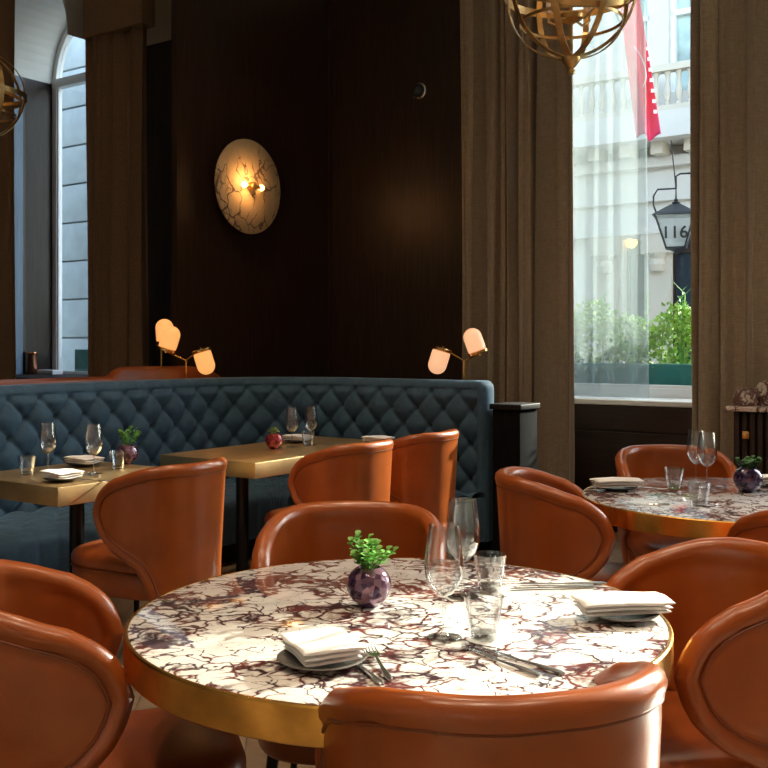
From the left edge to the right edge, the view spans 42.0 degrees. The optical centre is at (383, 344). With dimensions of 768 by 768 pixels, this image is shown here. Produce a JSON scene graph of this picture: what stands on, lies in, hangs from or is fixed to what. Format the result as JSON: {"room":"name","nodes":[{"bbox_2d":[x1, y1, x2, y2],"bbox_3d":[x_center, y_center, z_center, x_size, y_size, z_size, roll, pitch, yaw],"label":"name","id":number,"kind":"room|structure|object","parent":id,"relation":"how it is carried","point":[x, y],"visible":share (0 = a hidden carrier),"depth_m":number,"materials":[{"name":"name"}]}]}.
{"room":"restaurant","nodes":[
{"label":"restaurant","id":0,"kind":"room"},
{"bbox_2d":[14,0,84,76],"bbox_3d":[-4.598,-3.685,11.216,4.200,1.330,0.700,0,0,35],"label":"wall window","id":1,"kind":"structure","parent":0,"point":[27,12],"depth_m":10.98,"materials":[{"name":"paint"}]},
{"bbox_2d":[171,0,327,376],"bbox_3d":[-1.015,-1.500,8.035,0.060,5.700,1.800,0,0,35],"label":"wall partition","id":2,"kind":"structure","parent":0,"point":[254,70],"depth_m":7.93,"materials":[{"name":"brown wood"}]},
{"bbox_2d":[23,0,170,83],"bbox_3d":[2.662,-3.685,6.852,21.500,1.330,0.522,0,0,35],"label":"wall window","id":3,"kind":"structure","parent":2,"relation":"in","point":[47,32],"depth_m":11.28,"materials":[{"name":"paint"}]},
{"bbox_2d":[214,139,279,233],"bbox_3d":[-1.053,-1.236,7.806,0.130,0.736,0.736,0,0,35],"label":"wall lamp","id":4,"kind":"object","parent":2,"relation":"attached to","point":[247,183],"visible":1,"depth_m":7.77,"materials":[{"name":"gold metal"}]},
{"bbox_2d":[14,0,691,489],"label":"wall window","id":5,"kind":"structure","parent":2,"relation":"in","point":[397,156],"depth_m":8.44,"materials":[{"name":"brown wood"}]},
{"bbox_2d":[24,352,38,373],"bbox_3d":[-4.001,0.204,11.335,0.164,0.252,0.164,0,0,0],"label":"wine cooler","id":6,"kind":"object","parent":5,"relation":"on","point":[30,358],"visible":0.95,"depth_m":11.27,"materials":[{"name":"orange metal"}]},
{"bbox_2d":[37,370,62,374],"bbox_3d":[-3.768,0.305,11.281,0.280,0.050,0.140,0,0,35],"label":"paper stack","id":7,"kind":"object","parent":5,"relation":"on","point":[50,372],"visible":0.96,"depth_m":11.21,"materials":[{"name":"white paper"}]},
{"bbox_2d":[52,28,87,373],"bbox_3d":[-3.127,-1.738,11.138,1.700,4.265,0.090,0,0,35],"label":"window","id":8,"kind":"structure","parent":5,"relation":"attached to","point":[59,83],"depth_m":11.56,"materials":[{"name":"white"}]},
{"bbox_2d":[412,82,426,99],"bbox_3d":[0.274,-2.083,8.184,0.140,0.140,0.078,0,0,35],"label":"dome","id":9,"kind":"object","parent":5,"relation":"attached to","point":[419,90],"visible":1,"depth_m":8.16,"materials":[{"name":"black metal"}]},
{"bbox_2d":[574,383,691,398],"bbox_3d":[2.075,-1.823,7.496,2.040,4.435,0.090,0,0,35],"label":"window sill","id":10,"kind":"structure","parent":5,"relation":"attached to","point":[583,389],"depth_m":7.58,"materials":[{"name":"white stone"}]},
{"bbox_2d":[108,532,622,767],"bbox_3d":[-0.602,1.410,2.192,21.500,0.120,11.900,0,0,35],"label":"floor","id":11,"kind":"structure","parent":0,"point":[256,757],"depth_m":4.33,"materials":[{"name":"brown wood"}]},
{"bbox_2d":[0,0,15,379],"bbox_3d":[-4.106,-1.410,10.220,1.053,5.480,0.118,0,0,35],"label":"curtain","id":12,"kind":"object","parent":11,"relation":"on","point":[7,7],"visible":0.68,"depth_m":9.99,"materials":[{"name":"brown fabric"}]},
{"bbox_2d":[0,461,152,572],"bbox_3d":[-1.444,0.975,4.704,0.700,0.750,0.740,0,0,35],"label":"square table","id":13,"kind":"object","parent":11,"relation":"on","point":[14,486],"visible":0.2,"depth_m":4.41,"materials":[{"name":"gold metal"}]},
{"bbox_2d":[17,455,36,474],"bbox_3d":[-1.648,0.555,4.615,0.083,0.087,0.083,0,0,-37],"label":"water tumbler","id":14,"kind":"object","parent":13,"relation":"on","point":[36,455],"visible":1,"depth_m":4.61,"materials":[{"name":"clear glass"}]},
{"bbox_2d":[39,422,56,472],"bbox_3d":[-1.587,0.484,4.724,0.081,0.232,0.081,0,0,19],"label":"wine glass","id":15,"kind":"object","parent":13,"relation":"on","point":[44,422],"visible":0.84,"depth_m":4.71,"materials":[{"name":"clear glass"}]},
{"bbox_2d":[39,422,56,453],"bbox_3d":[-1.587,0.441,4.724,0.081,0.147,0.081,0,0,0],"label":"bowl","id":16,"kind":"object","parent":15,"relation":"on","point":[44,422],"depth_m":4.71,"materials":[{"name":"clear glass"}]},
{"bbox_2d":[43,477,79,481],"bbox_3d":[-1.421,0.592,4.412,0.160,0.016,0.160,0,0,0],"label":"plate","id":17,"kind":"object","parent":13,"relation":"on","point":[48,479],"visible":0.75,"depth_m":4.36,"materials":[{"name":"grey ceramic"}]},
{"bbox_2d":[39,468,84,478],"bbox_3d":[-1.421,0.568,4.412,0.150,0.035,0.130,0,0,38],"label":"folded napkin","id":18,"kind":"object","parent":17,"relation":"on","point":[65,473],"visible":1,"depth_m":4.38,"materials":[{"name":"white fabric"}]},
{"bbox_2d":[66,462,101,466],"bbox_3d":[-1.488,0.592,4.959,0.170,0.016,0.170,0,0,0],"label":"plate","id":19,"kind":"object","parent":13,"relation":"on","point":[71,464],"visible":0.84,"depth_m":4.91,"materials":[{"name":"grey ceramic"}]},
{"bbox_2d":[63,455,103,463],"bbox_3d":[-1.488,0.568,4.959,0.170,0.036,0.120,0,0,35],"label":"folded napkin","id":20,"kind":"object","parent":19,"relation":"on","point":[81,459],"visible":1,"depth_m":4.92,"materials":[{"name":"white fabric"}]},
{"bbox_2d":[85,424,102,474],"bbox_3d":[-1.349,0.484,4.651,0.081,0.232,0.081,0,0,19],"label":"wine glass","id":21,"kind":"object","parent":13,"relation":"on","point":[93,473],"visible":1,"depth_m":4.64,"materials":[{"name":"clear glass"}]},
{"bbox_2d":[85,424,102,455],"bbox_3d":[-1.349,0.441,4.651,0.081,0.147,0.081,0,0,0],"label":"bowl","id":22,"kind":"object","parent":21,"relation":"on","point":[87,424],"depth_m":4.64,"materials":[{"name":"clear glass"}]},
{"bbox_2d":[84,479,110,481],"bbox_3d":[-1.265,0.596,4.413,0.220,0.007,0.014,0,0,29],"label":"table knife","id":23,"kind":"object","parent":13,"relation":"on","point":[84,479],"visible":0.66,"depth_m":4.40,"materials":[{"name":"silver metal"}]},
{"bbox_2d":[109,450,126,468],"bbox_3d":[-1.287,0.555,4.839,0.083,0.087,0.083,0,0,-4],"label":"water tumbler","id":24,"kind":"object","parent":13,"relation":"on","point":[112,465],"visible":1,"depth_m":4.84,"materials":[{"name":"clear glass"}]},
{"bbox_2d":[115,426,140,464],"bbox_3d":[-1.291,0.504,5.045,0.125,0.192,0.114,0,0,-30],"label":"potted plant","id":25,"kind":"object","parent":13,"relation":"on","point":[132,453],"visible":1,"depth_m":5.01,"materials":[{"name":"green plant"}]},
{"bbox_2d":[0,366,219,384],"bbox_3d":[-2.090,0.748,6.103,0.155,1.205,3.000,0,0,35],"label":"leather bench","id":26,"kind":"object","parent":11,"relation":"on","point":[147,372],"visible":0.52,"depth_m":6.61,"materials":[{"name":"orange leather"}]},
{"bbox_2d":[155,319,172,365],"bbox_3d":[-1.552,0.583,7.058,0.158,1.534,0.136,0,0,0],"label":"table lamp","id":27,"kind":"object","parent":26,"relation":"on","point":[161,324],"visible":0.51,"depth_m":7.01,"materials":[{"name":"glass"}]},
{"bbox_2d":[85,24,148,376],"bbox_3d":[-2.422,-0.755,9.094,0.791,4.170,0.163,0,0,35],"label":"curtain","id":28,"kind":"object","parent":11,"relation":"on","point":[115,64],"visible":0.8,"depth_m":9.07,"materials":[{"name":"brown fabric"}]},
{"bbox_2d":[0,559,245,767],"bbox_3d":[-0.652,0.922,2.205,0.684,0.860,0.557,0,0,-17],"label":"dining chair","id":29,"kind":"object","parent":11,"relation":"on","point":[67,699],"visible":0.97,"depth_m":1.96,"materials":[{"name":"orange leather"}]},
{"bbox_2d":[71,457,226,612],"bbox_3d":[-1.030,0.922,4.397,0.684,0.860,0.557,0,0,30],"label":"dining chair","id":30,"kind":"object","parent":11,"relation":"on","point":[160,528],"visible":0.91,"depth_m":4.15,"materials":[{"name":"orange leather"}]},
{"bbox_2d":[0,377,493,571],"bbox_3d":[-1.023,0.787,5.554,1.943,1.125,3.325,0,0,35],"label":"banquette","id":31,"kind":"object","parent":11,"relation":"on","point":[184,414],"visible":0.51,"depth_m":6.30,"materials":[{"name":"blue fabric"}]},
{"bbox_2d":[160,436,365,571],"bbox_3d":[-0.554,0.975,5.834,0.700,0.750,1.350,0,0,35],"label":"square table","id":32,"kind":"object","parent":11,"relation":"on","point":[245,462],"visible":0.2,"depth_m":5.48,"materials":[{"name":"gold metal"}]},
{"bbox_2d":[265,427,282,448],"bbox_3d":[-0.635,0.536,5.769,0.104,0.127,0.104,0,0,0],"label":"potted plant","id":33,"kind":"object","parent":32,"relation":"on","point":[273,440],"visible":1,"depth_m":5.74,"materials":[{"name":"green plant"}]},
{"bbox_2d":[285,409,298,447],"bbox_3d":[-0.541,0.484,5.882,0.081,0.232,0.081,0,0,19],"label":"wine glass","id":34,"kind":"object","parent":32,"relation":"on","point":[286,409],"visible":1,"depth_m":5.87,"materials":[{"name":"clear glass"}]},
{"bbox_2d":[285,409,298,432],"bbox_3d":[-0.541,0.441,5.882,0.081,0.147,0.081,0,0,0],"label":"bowl","id":35,"kind":"object","parent":34,"relation":"on","point":[286,409],"depth_m":5.87,"materials":[{"name":"clear glass"}]},
{"bbox_2d":[285,440,310,442],"bbox_3d":[-0.529,0.592,6.154,0.170,0.016,0.170,0,0,0],"label":"plate","id":36,"kind":"object","parent":32,"relation":"on","point":[290,441],"visible":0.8,"depth_m":6.11,"materials":[{"name":"grey ceramic"}]},
{"bbox_2d":[282,434,313,440],"bbox_3d":[-0.529,0.568,6.154,0.160,0.035,0.120,0,0,30],"label":"folded napkin","id":37,"kind":"object","parent":36,"relation":"on","point":[306,437],"visible":0.96,"depth_m":6.12,"materials":[{"name":"white fabric"}]},
{"bbox_2d":[301,431,314,445],"bbox_3d":[-0.452,0.555,5.941,0.083,0.087,0.083,0,0,-31],"label":"water tumbler","id":38,"kind":"object","parent":32,"relation":"on","point":[301,431],"visible":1,"depth_m":5.94,"materials":[{"name":"clear glass"}]},
{"bbox_2d":[304,406,317,444],"bbox_3d":[-0.438,0.484,6.000,0.081,0.232,0.081,0,0,19],"label":"wine glass","id":39,"kind":"object","parent":32,"relation":"on","point":[314,406],"visible":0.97,"depth_m":5.99,"materials":[{"name":"clear glass"}]},
{"bbox_2d":[304,406,317,430],"bbox_3d":[-0.438,0.441,6.000,0.081,0.147,0.081,0,0,0],"label":"bowl","id":40,"kind":"object","parent":39,"relation":"on","point":[314,406],"depth_m":5.99,"materials":[{"name":"clear glass"}]},
{"bbox_3d":[-0.036,0.592,6.061,0.170,0.017,0.170,0,0,0],"label":"plate","id":41,"kind":"object","parent":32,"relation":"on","visible":0},
{"bbox_2d":[361,435,394,441],"bbox_3d":[-0.036,0.568,6.061,0.170,0.036,0.120,0,0,30],"label":"folded napkin","id":42,"kind":"object","parent":41,"relation":"on","point":[372,438],"visible":0.72,"depth_m":6.03,"materials":[{"name":"white fabric"}]},
{"bbox_2d":[264,438,393,524],"bbox_3d":[-0.289,0.922,5.298,0.684,0.860,0.557,0,0,32],"label":"dining chair","id":43,"kind":"object","parent":11,"relation":"on","point":[355,471],"visible":0.52,"depth_m":5.03,"materials":[{"name":"orange leather"}]},
{"bbox_2d":[250,500,445,767],"bbox_3d":[-0.102,0.922,2.850,0.557,0.860,0.684,0,0,4],"label":"dining chair","id":44,"kind":"object","parent":11,"relation":"on","point":[321,530],"visible":0.23,"depth_m":3.09,"materials":[{"name":"orange leather"}]},
{"bbox_2d":[123,558,673,748],"bbox_3d":[0.030,0.975,2.235,1.186,0.750,1.186,0,0,0],"label":"round table","id":45,"kind":"object","parent":11,"relation":"on","point":[204,652],"visible":0.73,"depth_m":2.04,"materials":[{"name":"stone"}]},
{"bbox_2d":[277,649,366,671],"bbox_3d":[-0.117,0.592,1.881,0.170,0.016,0.170,0,0,0],"label":"plate","id":46,"kind":"object","parent":45,"relation":"on","point":[284,657],"visible":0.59,"depth_m":1.85,"materials":[{"name":"grey ceramic"}]},
{"bbox_2d":[279,627,366,666],"bbox_3d":[-0.117,0.568,1.885,0.125,0.034,0.140,0,0,-24],"label":"folded napkin","id":47,"kind":"object","parent":46,"relation":"on","point":[322,646],"visible":1,"depth_m":1.85,"materials":[{"name":"white fabric"}]},
{"bbox_2d":[356,663,383,685],"bbox_3d":[-0.043,0.596,1.858,0.014,0.007,0.220,0,0,-21],"label":"table knife","id":48,"kind":"object","parent":45,"relation":"on","point":[377,680],"visible":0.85,"depth_m":1.79,"materials":[{"name":"silver metal"}]},
{"bbox_2d":[346,530,398,607],"bbox_3d":[-0.032,0.515,2.302,0.104,0.170,0.113,0,0,38],"label":"potted plant","id":49,"kind":"object","parent":45,"relation":"on","point":[368,584],"visible":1,"depth_m":2.27,"materials":[{"name":"green plant"}]},
{"bbox_2d":[365,646,392,680],"bbox_3d":[-0.008,0.595,1.869,0.023,0.008,0.188,0,0,-12],"label":"fork","id":50,"kind":"object","parent":45,"relation":"on","point":[386,674],"visible":0.97,"depth_m":1.86,"materials":[{"name":"silver metal"}]},
{"bbox_2d":[424,522,463,642],"bbox_3d":[0.123,0.484,2.048,0.081,0.232,0.081,0,0,19],"label":"wine glass","id":51,"kind":"object","parent":45,"relation":"on","point":[439,637],"visible":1,"depth_m":2.04,"materials":[{"name":"clear glass"}]},
{"bbox_2d":[424,522,463,596],"bbox_3d":[0.123,0.441,2.048,0.081,0.147,0.081,0,0,0],"label":"bowl","id":52,"kind":"object","parent":51,"relation":"on","point":[443,595],"depth_m":2.04,"materials":[{"name":"clear glass"}]},
{"bbox_2d":[446,497,479,600],"bbox_3d":[0.188,0.484,2.381,0.081,0.232,0.081,0,0,19],"label":"wine glass","id":53,"kind":"object","parent":45,"relation":"on","point":[459,596],"visible":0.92,"depth_m":2.37,"materials":[{"name":"clear glass"}]},
{"bbox_2d":[446,497,479,561],"bbox_3d":[0.188,0.441,2.381,0.081,0.147,0.081,0,0,0],"label":"bowl","id":54,"kind":"object","parent":53,"relation":"on","point":[469,558],"depth_m":2.37,"materials":[{"name":"clear glass"}]},
{"bbox_2d":[464,591,503,641],"bbox_3d":[0.204,0.555,2.041,0.083,0.087,0.083,0,0,-9],"label":"water tumbler","id":55,"kind":"object","parent":45,"relation":"on","point":[481,634],"visible":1,"depth_m":2.04,"materials":[{"name":"clear glass"}]},
{"bbox_2d":[473,550,506,591],"bbox_3d":[0.260,0.555,2.449,0.083,0.087,0.083,0,0,-19],"label":"water tumbler","id":56,"kind":"object","parent":45,"relation":"on","point":[487,586],"visible":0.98,"depth_m":2.44,"materials":[{"name":"clear glass"}]},
{"bbox_2d":[461,646,541,676],"bbox_3d":[0.219,0.596,1.894,0.014,0.007,0.220,0,0,-35],"label":"table knife","id":57,"kind":"object","parent":45,"relation":"on","point":[530,671],"visible":1,"depth_m":1.88,"materials":[{"name":"silver metal"}]},
{"bbox_2d":[475,646,564,673],"bbox_3d":[0.254,0.596,1.900,0.014,0.007,0.220,0,0,-41],"label":"table knife","id":58,"kind":"object","parent":45,"relation":"on","point":[542,666],"visible":1,"depth_m":1.88,"materials":[{"name":"silver metal"}]},
{"bbox_2d":[510,585,596,589],"bbox_3d":[0.415,0.596,2.461,0.220,0.007,0.014,0,0,-6],"label":"table knife","id":59,"kind":"object","parent":45,"relation":"on","point":[570,586],"visible":1,"depth_m":2.46,"materials":[{"name":"silver metal"}]},
{"bbox_2d":[520,581,606,584],"bbox_3d":[0.448,0.596,2.502,0.220,0.007,0.014,0,0,-1],"label":"table knife","id":60,"kind":"object","parent":45,"relation":"on","point":[597,582],"visible":1,"depth_m":2.50,"materials":[{"name":"silver metal"}]},
{"bbox_2d":[597,614,658,622],"bbox_3d":[0.523,0.592,2.198,0.160,0.016,0.160,0,0,0],"label":"plate","id":61,"kind":"object","parent":45,"relation":"on","point":[639,617],"visible":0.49,"depth_m":2.16,"materials":[{"name":"grey ceramic"}]},
{"bbox_2d":[570,591,675,616],"bbox_3d":[0.523,0.568,2.198,0.205,0.036,0.100,0,0,-8],"label":"folded napkin","id":62,"kind":"object","parent":61,"relation":"on","point":[611,603],"visible":1,"depth_m":2.16,"materials":[{"name":"white fabric"}]},
{"bbox_2d":[390,429,458,558],"bbox_3d":[0.101,0.922,5.898,0.684,0.860,0.557,0,0,32],"label":"dining chair","id":63,"kind":"object","parent":11,"relation":"on","point":[424,465],"visible":0.59,"depth_m":5.62,"materials":[{"name":"orange leather"}]},
{"bbox_2d":[455,497,492,555],"bbox_3d":[0.377,0.875,6.780,1.040,0.950,0.260,0,0,35],"label":"console","id":64,"kind":"object","parent":11,"relation":"on","point":[457,500],"visible":0.02,"depth_m":6.49},
{"bbox_2d":[428,328,487,379],"bbox_3d":[0.493,0.144,6.657,0.399,0.512,0.136,0,0,0],"label":"table lamp","id":65,"kind":"object","parent":64,"relation":"on","point":[473,339],"visible":0.86,"depth_m":6.61,"materials":[{"name":"glass"}]},
{"bbox_2d":[460,0,506,402],"bbox_3d":[0.849,-1.460,7.606,0.709,5.580,0.199,0,0,35],"label":"curtain","id":66,"kind":"object","parent":11,"relation":"on","point":[482,22],"visible":0.48,"depth_m":7.63,"materials":[{"name":"beige fabric"}]},
{"bbox_2d":[315,661,667,767],"bbox_3d":[0.159,0.922,1.724,0.557,0.860,0.684,0,0,-15],"label":"dining chair","id":67,"kind":"object","parent":11,"relation":"on","point":[616,722],"visible":0.96,"depth_m":1.42,"materials":[{"name":"orange leather"}]},
{"bbox_2d":[489,402,539,562],"bbox_3d":[0.820,0.858,6.262,0.220,0.985,0.270,0,0,35],"label":"pedestal","id":68,"kind":"object","parent":11,"relation":"on","point":[514,423],"visible":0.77,"depth_m":6.19,"materials":[{"name":"black wood"}]},
{"bbox_2d":[505,0,574,483],"bbox_3d":[1.140,-1.460,7.165,0.541,5.581,0.220,0,0,35],"label":"curtain","id":69,"kind":"object","parent":11,"relation":"on","point":[539,88],"visible":0.7,"depth_m":7.17,"materials":[{"name":"beige fabric"}]},
{"bbox_2d":[495,466,627,584],"bbox_3d":[0.775,0.922,3.888,0.684,0.860,0.557,0,0,4],"label":"dining chair","id":70,"kind":"object","parent":11,"relation":"on","point":[546,523],"visible":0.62,"depth_m":3.66,"materials":[{"name":"orange leather"}]},
{"bbox_2d":[582,477,767,538],"bbox_3d":[1.385,0.975,3.950,1.186,0.750,1.186,0,0,16],"label":"round table","id":71,"kind":"object","parent":11,"relation":"on","point":[726,503],"visible":0.56,"depth_m":3.74,"materials":[{"name":"white marble with burgundy veins"},{"name":"polished brass"}]},
{"bbox_2d":[598,487,637,491],"bbox_3d":[0.964,0.592,4.138,0.170,0.016,0.170,0,0,0],"label":"plate","id":72,"kind":"object","parent":71,"relation":"on","point":[616,489],"visible":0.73,"depth_m":4.09,"materials":[{"name":"grey ceramic"}]},
{"bbox_2d":[590,477,644,487],"bbox_3d":[0.964,0.568,4.138,0.200,0.036,0.110,0,0,-10],"label":"folded napkin","id":73,"kind":"object","parent":72,"relation":"on","point":[603,482],"visible":1,"depth_m":4.09,"materials":[{"name":"white fabric"}]},
{"bbox_2d":[615,503,669,504],"bbox_3d":[0.960,0.596,3.752,0.220,0.007,0.014,0,0,3],"label":"table knife","id":74,"kind":"object","parent":71,"relation":"on","point":[615,503],"visible":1,"depth_m":3.75,"materials":[{"name":"silver metal"}]},
{"bbox_2d":[638,487,667,489],"bbox_3d":[1.087,0.595,4.170,0.188,0.008,0.023,0,0,35],"label":"fork","id":75,"kind":"object","parent":71,"relation":"on","point":[638,487],"visible":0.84,"depth_m":4.14,"materials":[{"name":"silver metal"}]},
{"bbox_2d":[664,467,683,489],"bbox_3d":[1.208,0.555,4.167,0.083,0.087,0.083,0,0,-21],"label":"water tumbler","id":76,"kind":"object","parent":71,"relation":"on","point":[669,485],"visible":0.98,"depth_m":4.17,"materials":[{"name":"clear glass"}]},
{"bbox_2d":[686,430,705,484],"bbox_3d":[1.347,0.484,4.316,0.081,0.232,0.081,0,0,19],"label":"wine glass","id":77,"kind":"object","parent":71,"relation":"on","point":[690,483],"visible":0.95,"depth_m":4.30,"materials":[{"name":"clear glass"}]},
{"bbox_2d":[686,430,705,463],"bbox_3d":[1.347,0.441,4.317,0.081,0.147,0.081,0,0,0],"label":"bowl","id":78,"kind":"object","parent":77,"relation":"on","point":[688,430],"depth_m":4.31,"materials":[{"name":"clear glass"}]},
{"bbox_2d":[687,481,710,506],"bbox_3d":[1.174,0.555,3.727,0.083,0.087,0.083,0,0,-3],"label":"water tumbler","id":79,"kind":"object","parent":71,"relation":"on","point":[697,503],"visible":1,"depth_m":3.73,"materials":[{"name":"clear glass"}]},
{"bbox_2d":[697,432,716,487],"bbox_3d":[1.365,0.484,4.225,0.081,0.232,0.081,0,0,19],"label":"wine glass","id":80,"kind":"object","parent":71,"relation":"on","point":[701,486],"visible":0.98,"depth_m":4.21,"materials":[{"name":"clear glass"}]},
{"bbox_2d":[697,432,716,466],"bbox_3d":[1.365,0.441,4.225,0.081,0.147,0.081,0,0,0],"label":"bowl","id":81,"kind":"object","parent":80,"relation":"on","point":[699,432],"depth_m":4.22,"materials":[{"name":"clear glass"}]},
{"bbox_2d":[733,455,762,492],"bbox_3d":[1.486,0.525,4.083,0.116,0.149,0.132,0,0,0],"label":"potted plant","id":82,"kind":"object","parent":71,"relation":"on","point":[747,478],"visible":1,"depth_m":4.05,"materials":[{"name":"green plant"}]},
{"bbox_3d":[1.690,0.592,4.225,0.170,0.017,0.170,0,0,0],"label":"plate","id":83,"kind":"object","parent":71,"relation":"on","visible":0},
{"bbox_2d":[762,474,767,483],"bbox_3d":[1.690,0.568,4.225,0.180,0.036,0.120,0,0,20],"label":"folded napkin","id":84,"kind":"object","parent":83,"relation":"on","point":[765,476],"visible":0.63,"depth_m":4.20,"materials":[{"name":"white fabric"}]},
{"bbox_2d":[615,444,736,562],"bbox_3d":[1.369,0.922,4.635,0.557,0.860,0.684,0,0,2],"label":"dining chair","id":85,"kind":"object","parent":11,"relation":"on","point":[635,461],"visible":0.38,"depth_m":4.85,"materials":[{"name":"orange leather"}]},
{"bbox_2d":[606,537,767,767],"bbox_3d":[0.666,0.922,2.365,0.684,0.860,0.557,0,0,-8],"label":"dining chair","id":86,"kind":"object","parent":11,"relation":"on","point":[715,704],"visible":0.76,"depth_m":2.16,"materials":[{"name":"orange leather"}]},
{"bbox_2d":[690,0,720,451],"bbox_3d":[2.136,-1.460,6.564,0.268,5.580,0.124,0,0,35],"label":"curtain","id":87,"kind":"object","parent":11,"relation":"on","point":[705,125],"visible":0.63,"depth_m":6.53,"materials":[{"name":"beige fabric"}]},
{"bbox_2d":[719,0,767,463],"bbox_3d":[2.550,-1.460,6.151,0.994,5.580,0.178,0,0,35],"label":"curtain","id":88,"kind":"object","parent":11,"relation":"on","point":[743,23],"visible":0.7,"depth_m":6.39,"materials":[{"name":"beige fabric"}]},
{"bbox_2d":[725,380,767,473],"bbox_3d":[2.565,0.752,5.791,1.080,1.095,0.310,0,0,35],"label":"console","id":89,"kind":"object","parent":11,"relation":"on","point":[749,406],"visible":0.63,"depth_m":5.94,"materials":[{"name":"black wood"}]},
{"bbox_2d":[727,510,767,542],"bbox_3d":[1.416,0.922,3.315,0.557,0.860,0.684,0,0,-6],"label":"dining chair","id":90,"kind":"object","parent":11,"relation":"on","point":[754,526],"visible":0.25,"depth_m":3.16,"materials":[{"name":"orange leather"}]},
{"bbox_3d":[-1.933,0.825,6.084,0.123,1.050,3.150,0,0,35],"label":"ledge","id":91,"kind":"object","parent":11,"relation":"on","visible":0},
{"bbox_2d":[157,326,214,377],"bbox_3d":[-1.364,0.085,6.889,0.400,0.431,0.136,0,0,0],"label":"table lamp","id":92,"kind":"object","parent":91,"relation":"on","point":[170,336],"visible":0.94,"depth_m":6.84,"materials":[{"name":"glass"}]},
{"bbox_3d":[-0.602,-4.425,2.192,21.500,0.150,11.900,0,0,35],"label":"ceiling","id":93,"kind":"structure","parent":0,"visible":0},
{"bbox_2d":[0,57,26,135],"bbox_3d":[-2.760,-2.848,6.850,0.597,3.002,0.597,0,0,-34],"label":"chandelier","id":94,"kind":"object","parent":93,"relation":"hanging from","point":[8,90],"visible":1,"depth_m":6.86,"materials":[{"name":"gold metal"}]},
{"bbox_2d":[83,0,154,39],"bbox_3d":[-2.416,-3.590,9.102,0.800,1.500,0.160,0,0,35],"label":"curtain pelmet","id":95,"kind":"object","parent":93,"relation":"attached to","point":[100,17],"visible":0.79,"depth_m":9.01,"materials":[{"name":"brown fabric"}]},
{"bbox_2d":[504,0,635,74],"bbox_3d":[0.842,-2.784,4.500,0.597,3.130,0.597,0,0,-6],"label":"chandelier","id":96,"kind":"object","parent":93,"relation":"hanging from","point":[598,8],"visible":1,"depth_m":4.46,"materials":[{"name":"gold metal"}]},
{"bbox_2d":[546,2,551,13],"bbox_3d":[0.758,-1.596,4.599,0.033,0.144,0.034,0,0,0],"label":"candle","id":97,"kind":"object","parent":96,"relation":"on","point":[547,4],"depth_m":4.59,"materials":[{"name":"beige wax"}]},
{"label":"outside","id":98,"kind":"structure","parent":0,"visible":0},
{"bbox_3d":[5.417,1.625,25.170,60.000,0.150,32.550,0,0,35],"label":"floor","id":99,"kind":"structure","parent":98,"visible":0},
{"bbox_2d":[62,36,87,370],"bbox_3d":[-4.751,-3.450,15.034,4.170,10.000,0.820,0,0,35],"label":"window","id":100,"kind":"structure","parent":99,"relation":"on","point":[74,162],"depth_m":14.31,"materials":[{"name":"clear glass"}]},
{"bbox_2d":[75,349,87,370],"bbox_3d":[-3.092,0.474,11.624,1.200,2.152,0.318,0,0,35],"label":"window box","id":101,"kind":"object","parent":99,"relation":"on","point":[81,355],"visible":0.02,"depth_m":11.77,"materials":[{"name":"teal paint"}]},
{"bbox_2d":[573,0,691,363],"bbox_3d":[-4.194,-5.450,21.034,28.600,14.000,1.150,0,0,35],"label":"stone building","id":102,"kind":"structure","parent":99,"relation":"on","point":[619,247],"depth_m":15.40,"materials":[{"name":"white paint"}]},
{"bbox_2d":[615,0,660,140],"bbox_3d":[2.834,-3.322,11.897,0.665,1.930,1.029,0,0,0],"label":"flag","id":103,"kind":"object","parent":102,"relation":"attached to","point":[644,106],"visible":0.95,"depth_m":11.51,"materials":[{"name":"fabric"}]},
{"bbox_2d":[652,140,690,253],"bbox_3d":[4.136,-1.831,13.452,0.812,1.421,2.870,0,0,20],"label":"street lantern","id":104,"kind":"object","parent":102,"relation":"attached to","point":[673,220],"visible":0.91,"depth_m":12.26,"materials":[{"name":"black metal"}]},
{"bbox_2d":[574,282,691,385],"bbox_3d":[2.377,0.525,7.921,2.314,2.051,0.494,0,0,35],"label":"planter","id":105,"kind":"object","parent":99,"relation":"on","point":[645,372],"visible":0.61,"depth_m":8.03,"materials":[{"name":"teal paint"}]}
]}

